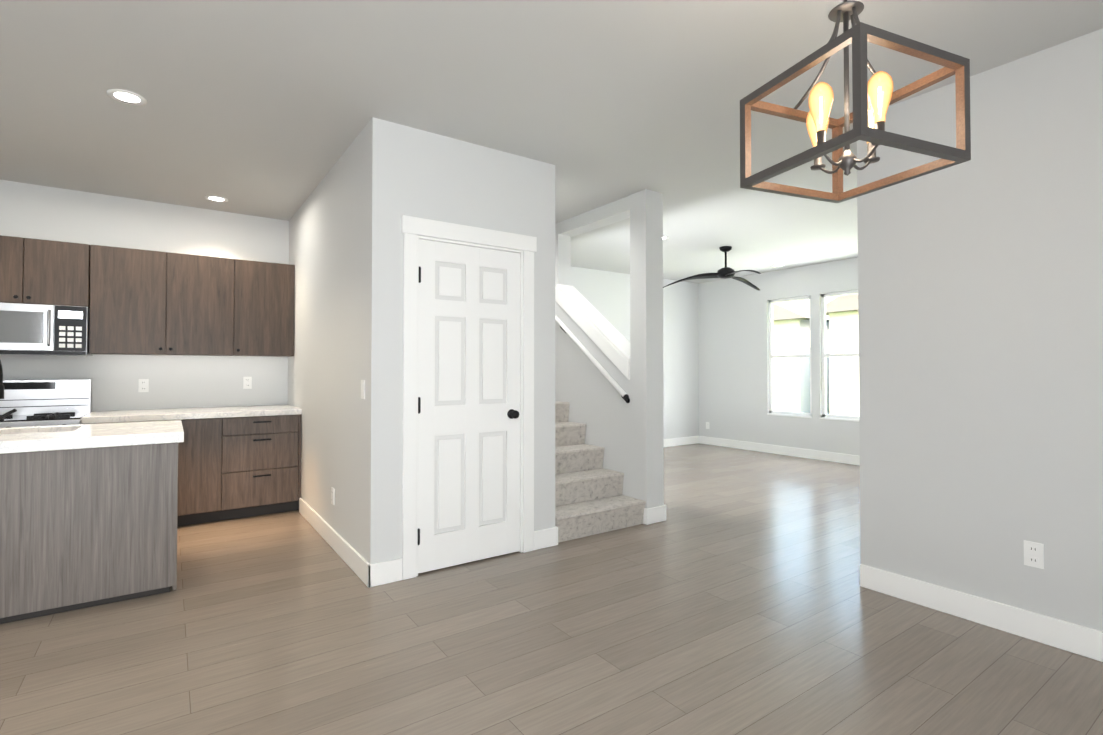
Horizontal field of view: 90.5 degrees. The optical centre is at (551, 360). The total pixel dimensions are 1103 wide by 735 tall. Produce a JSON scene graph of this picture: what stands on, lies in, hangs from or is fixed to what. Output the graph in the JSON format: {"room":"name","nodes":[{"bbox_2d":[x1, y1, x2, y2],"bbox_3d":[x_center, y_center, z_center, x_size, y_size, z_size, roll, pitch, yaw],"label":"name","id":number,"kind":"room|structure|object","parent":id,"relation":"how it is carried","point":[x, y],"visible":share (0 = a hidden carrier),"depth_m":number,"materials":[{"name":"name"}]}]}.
{"room":"empty dining room","nodes":[
{"label":"empty dining room","id":0,"kind":"room"},
{"bbox_2d":[0,180,288,411],"bbox_3d":[-4.912,-0.050,3.993,5.670,2.770,0.150,1,-1,-35],"label":"wall","id":1,"kind":"structure","parent":0,"point":[32,211],"depth_m":4.86,"materials":[{"name":"white paint"}]},
{"bbox_2d":[0,235,89,307],"bbox_3d":[-4.080,-0.681,4.259,0.762,0.500,0.377,1,-1,-35],"label":"upper cabinet","id":2,"kind":"object","parent":1,"relation":"attached to","point":[41,272],"visible":0.9,"depth_m":4.20,"materials":[{"name":"brown wood"}]},
{"bbox_2d":[0,302,92,355],"bbox_3d":[-4.057,-0.236,4.220,0.758,0.380,0.455,1,-1,-35],"label":"microwave","id":3,"kind":"object","parent":2,"relation":"attached to","point":[42,330],"visible":1,"depth_m":4.13,"materials":[{"name":"silver metal"}]},
{"bbox_2d":[138,379,148,391],"bbox_3d":[-3.592,0.219,4.815,0.072,0.116,0.008,1,-1,-35],"label":"outlet","id":4,"kind":"object","parent":1,"relation":"attached to","point":[143,386],"visible":1,"depth_m":4.81,"materials":[{"name":"white plastic"}]},
{"bbox_2d":[89,245,236,355],"bbox_3d":[-3.363,-0.487,4.774,0.998,0.870,0.348,1,-1,-35],"label":"upper cabinet","id":5,"kind":"object","parent":1,"relation":"attached to","point":[146,302],"depth_m":4.61,"materials":[{"name":"brown wood"}]},
{"bbox_2d":[243,377,251,388],"bbox_3d":[-2.933,0.211,5.276,0.072,0.116,0.008,1,-1,-35],"label":"outlet","id":6,"kind":"object","parent":1,"relation":"attached to","point":[247,382],"visible":1,"depth_m":5.27,"materials":[{"name":"white plastic"}]},
{"bbox_2d":[237,259,294,356],"bbox_3d":[-2.749,-0.480,5.203,0.500,0.870,0.348,1,-1,-35],"label":"upper cabinet","id":7,"kind":"object","parent":1,"relation":"attached to","point":[265,290],"depth_m":5.06,"materials":[{"name":"brown wood"}]},
{"bbox_2d":[288,125,366,557],"bbox_3d":[-1.838,-0.043,4.440,0.120,2.770,2.640,1,-1,-35],"label":"wall","id":8,"kind":"structure","parent":0,"point":[327,259],"depth_m":3.97,"materials":[{"name":"white paint"}]},
{"bbox_2d":[331,487,334,504],"bbox_3d":[-1.575,0.974,3.936,0.008,0.116,0.072,1,-1,-35],"label":"outlet","id":9,"kind":"object","parent":8,"relation":"attached to","point":[332,494],"visible":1,"depth_m":3.92,"materials":[{"name":"white plastic"}]},
{"bbox_2d":[299,498,374,587],"bbox_3d":[-1.651,1.271,4.033,0.016,0.130,2.066,1,-1,-35],"label":"baseboard","id":10,"kind":"structure","parent":8,"relation":"attached to","point":[365,571],"depth_m":3.70,"materials":[{"name":"white wood"}]},
{"bbox_2d":[361,380,364,398],"bbox_3d":[-1.157,0.175,3.350,0.009,0.116,0.072,1,-1,-35],"label":"light switch","id":11,"kind":"object","parent":8,"relation":"attached to","point":[362,389],"visible":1,"depth_m":3.33,"materials":[{"name":"white plastic"}]},
{"bbox_2d":[364,117,554,563],"bbox_3d":[-0.551,-0.055,3.656,1.330,2.770,0.120,1,-1,-35],"label":"wall","id":12,"kind":"structure","parent":0,"point":[414,172],"depth_m":3.40,"materials":[{"name":"white paint"}]},
{"bbox_2d":[418,239,519,572],"bbox_3d":[-0.515,0.280,3.588,0.745,2.073,0.112,1,-1,-35],"label":"closet door","id":13,"kind":"structure","parent":12,"relation":"in","point":[469,416],"depth_m":3.59,"materials":[{"name":"white wood"}]},
{"bbox_2d":[401,215,536,579],"bbox_3d":[-0.546,0.224,3.639,0.975,2.210,0.146,1,-1,-35],"label":"door frame","id":14,"kind":"structure","parent":12,"relation":"attached to","point":[414,230],"depth_m":3.45,"materials":[{"name":"white wood"}]},
{"bbox_2d":[0,443,1102,734],"bbox_3d":[-0.109,1.347,2.844,12.350,0.060,8.200,1,-1,-35],"label":"floor","id":15,"kind":"structure","parent":0,"point":[728,595],"depth_m":2.53,"materials":[{"name":"brown wood"}]},
{"bbox_2d":[0,379,91,427],"bbox_3d":[-3.964,0.742,4.071,0.758,1.190,0.768,1,-1,-35],"label":"range","id":16,"kind":"object","parent":15,"relation":"on","point":[56,402],"visible":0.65,"depth_m":4.33,"materials":[{"name":"silver metal"}]},
{"bbox_2d":[0,444,177,623],"bbox_3d":[-3.381,0.885,2.748,2.470,0.860,0.779,1,-1,-35],"label":"kitchen island","id":17,"kind":"object","parent":15,"relation":"on","point":[88,514],"depth_m":2.91,"materials":[{"name":"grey wood"}]},
{"bbox_2d":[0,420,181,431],"bbox_3d":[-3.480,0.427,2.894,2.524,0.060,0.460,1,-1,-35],"label":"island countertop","id":18,"kind":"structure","parent":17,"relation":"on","point":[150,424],"depth_m":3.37,"materials":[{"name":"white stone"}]},
{"bbox_2d":[0,360,16,418],"bbox_3d":[-3.003,0.184,2.998,0.149,0.430,0.286,1,-1,-35],"label":"faucet","id":19,"kind":"object","parent":18,"relation":"on","point":[1,371],"depth_m":3.06,"materials":[{"name":"black metal"}]},
{"bbox_2d":[0,424,183,455],"bbox_3d":[-3.231,0.422,2.537,2.524,0.060,0.410,1,-1,-35],"label":"island countertop","id":20,"kind":"structure","parent":17,"relation":"on","point":[171,433],"depth_m":2.91,"materials":[{"name":"white stone"}]},
{"bbox_2d":[113,417,224,526],"bbox_3d":[-3.303,0.909,4.571,0.890,0.872,0.715,1,-1,-35],"label":"base cabinet","id":21,"kind":"object","parent":15,"relation":"on","point":[201,455],"depth_m":4.46,"materials":[{"name":"brown wood"}]},
{"bbox_2d":[225,413,301,519],"bbox_3d":[-2.689,0.916,5.000,0.608,0.872,0.715,1,-1,-35],"label":"base cabinet","id":22,"kind":"object","parent":15,"relation":"on","point":[235,462],"depth_m":4.71,"materials":[{"name":"brown wood"}]},
{"bbox_2d":[81,405,300,423],"bbox_3d":[-3.049,0.451,4.746,1.498,0.048,0.731,1,-1,-35],"label":"countertop","id":23,"kind":"structure","parent":22,"relation":"on","point":[97,417],"depth_m":4.50,"materials":[{"name":"white stone"}]},
{"bbox_2d":[555,401,645,542],"bbox_3d":[-0.417,0.314,5.435,0.895,2.090,2.888,1,-1,-35],"label":"staircase","id":24,"kind":"structure","parent":15,"relation":"on","point":[590,499],"depth_m":4.50,"materials":[{"name":"carpet"}]},
{"bbox_2d":[630,189,663,508],"bbox_3d":[0.810,-0.039,4.650,0.200,2.770,0.190,1,-1,-35],"label":"post","id":25,"kind":"object","parent":15,"relation":"on","point":[646,345],"visible":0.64,"depth_m":4.58,"materials":[{"name":"white paint"}]},
{"bbox_2d":[0,0,1102,282],"bbox_3d":[-0.109,-1.503,2.890,12.350,0.100,8.200,1,-1,-35],"label":"ceiling","id":26,"kind":"structure","parent":0,"point":[266,108],"depth_m":2.95,"materials":[{"name":"grey paint"}]},
{"bbox_2d":[107,89,146,105],"bbox_3d":[-2.333,-1.448,3.007,0.176,0.006,0.176,1,-1,-35],"label":"recessed light","id":27,"kind":"object","parent":26,"relation":"in","point":[126,97],"visible":1,"depth_m":3.00,"materials":[{"name":"white plastic"}]},
{"bbox_2d":[205,195,227,201],"bbox_3d":[-2.935,-1.419,4.793,0.176,0.006,0.176,1,-1,-35],"label":"recessed light","id":28,"kind":"object","parent":26,"relation":"in","point":[216,198],"visible":0.98,"depth_m":4.78,"materials":[{"name":"white plastic"}]},
{"bbox_2d":[555,196,629,236],"bbox_3d":[-0.067,-1.343,5.925,0.180,0.120,2.870,1,-1,-35],"label":"beam","id":29,"kind":"structure","parent":26,"relation":"attached to","point":[609,213],"depth_m":5.13,"materials":[{"name":"white paint"}]},
{"bbox_2d":[663,246,760,289],"bbox_3d":[2.283,-1.161,6.769,1.212,0.458,1.337,1,-1,-35],"label":"ceiling fan","id":30,"kind":"object","parent":26,"relation":"hanging from","point":[725,272],"visible":0.98,"depth_m":6.69,"materials":[{"name":"black metal"}]},
{"bbox_2d":[772,264,784,266],"bbox_3d":[3.258,-1.369,7.854,0.176,0.006,0.176,1,-1,-35],"label":"recessed light","id":31,"kind":"object","parent":26,"relation":"in","point":[778,265],"visible":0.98,"depth_m":7.85,"materials":[{"name":"white plastic"}]},
{"bbox_2d":[740,0,970,202],"bbox_3d":[1.010,-1.051,1.875,0.490,0.838,0.490,0,-1,-22],"label":"chandelier","id":32,"kind":"object","parent":26,"relation":"hanging from","point":[875,96],"visible":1,"depth_m":1.79,"materials":[{"name":"brown wood"}]},
{"bbox_2d":[555,234,630,496],"bbox_3d":[-0.084,0.041,5.891,0.160,2.650,2.870,1,-1,-35],"label":"wall","id":33,"kind":"structure","parent":0,"point":[599,406],"depth_m":5.11,"materials":[{"name":"white paint"}]},
{"bbox_2d":[555,314,629,402],"bbox_3d":[0.121,-0.338,5.378,0.097,1.424,1.880,1,-1,-35],"label":"handrail","id":34,"kind":"object","parent":33,"relation":"attached to","point":[610,379],"visible":0.69,"depth_m":4.93,"materials":[{"name":"white painted wood"},{"name":"black metal"}]},
{"bbox_2d":[555,284,629,379],"bbox_3d":[0.180,-0.616,5.537,0.217,1.585,1.970,1,-1,-35],"label":"trim","id":35,"kind":"structure","parent":33,"relation":"on","point":[604,334],"depth_m":5.09,"materials":[{"name":"white paint"}]},
{"bbox_2d":[571,266,698,438],"bbox_3d":[-0.064,0.011,7.748,6.580,2.770,0.150,1,-1,-35],"label":"wall","id":36,"kind":"structure","parent":0,"point":[606,294],"depth_m":9.11,"materials":[{"name":"white paint"}]},
{"bbox_2d":[664,436,698,446],"bbox_3d":[0.890,1.340,8.292,3.990,0.130,0.016,1,-1,-35],"label":"baseboard","id":37,"kind":"structure","parent":36,"relation":"attached to","point":[693,439],"depth_m":9.19,"materials":[{"name":"white wood"}]},
{"bbox_2d":[698,258,859,455],"bbox_3d":[3.961,0.009,7.603,0.150,2.770,4.700,1,-1,-35],"label":"wall","id":38,"kind":"structure","parent":0,"point":[733,320],"depth_m":8.56,"materials":[{"name":"white paint"}]},
{"bbox_2d":[699,436,859,465],"bbox_3d":[3.893,1.328,7.534,0.016,0.130,4.700,1,-1,-35],"label":"baseboard","id":39,"kind":"structure","parent":38,"relation":"attached to","point":[775,449],"depth_m":8.13,"materials":[{"name":"white wood"}]},
{"bbox_2d":[767,296,811,417],"bbox_3d":[3.548,-0.057,8.133,0.100,1.760,0.710,1,-1,-35],"label":"window","id":40,"kind":"structure","parent":38,"relation":"in","point":[772,411],"depth_m":8.21,"materials":[{"name":"white"}]},
{"bbox_2d":[820,290,858,421],"bbox_3d":[4.024,-0.068,7.453,0.100,1.760,0.710,1,-1,-35],"label":"window","id":41,"kind":"structure","parent":38,"relation":"in","point":[825,415],"depth_m":7.64,"materials":[{"name":"white"}]},
{"bbox_2d":[857,28,1102,630],"bbox_3d":[2.827,-0.084,1.931,0.150,2.770,3.300,1,-1,-35],"label":"wall","id":42,"kind":"structure","parent":0,"point":[980,298],"depth_m":2.71,"materials":[{"name":"grey paint"}]},
{"bbox_2d":[860,564,1102,661],"bbox_3d":[2.716,1.236,1.923,0.016,0.130,3.150,1,-1,-35],"label":"baseboard","id":43,"kind":"structure","parent":42,"relation":"attached to","point":[1066,636],"depth_m":2.70,"materials":[{"name":"white wood"}]},
{"bbox_2d":[1024,540,1043,568],"bbox_3d":[2.269,0.912,2.574,0.008,0.116,0.072,1,-1,-35],"label":"outlet","id":44,"kind":"object","parent":42,"relation":"attached to","point":[1033,554],"visible":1,"depth_m":2.57,"materials":[{"name":"white plastic"}]},
{"label":"outside","id":45,"kind":"structure","parent":0,"visible":0},
{"bbox_3d":[24.475,1.990,24.174,52.300,0.050,40.000,1,-1,-35],"label":"ground","id":46,"kind":"structure","parent":45,"visible":0},
{"bbox_2d":[773,296,836,413],"bbox_3d":[9.155,-0.750,23.268,9.100,5.400,8.800,1,-1,-35],"label":"house","id":47,"kind":"structure","parent":46,"relation":"on","point":[790,344],"depth_m":17.85,"materials":[{"name":"grey"}]},
{"bbox_2d":[826,294,858,415],"bbox_3d":[13.779,-0.887,14.911,9.100,5.400,8.800,1,-1,-35],"label":"house","id":48,"kind":"structure","parent":46,"relation":"on","point":[849,307],"depth_m":15.36,"materials":[{"name":"grey"}]}
]}

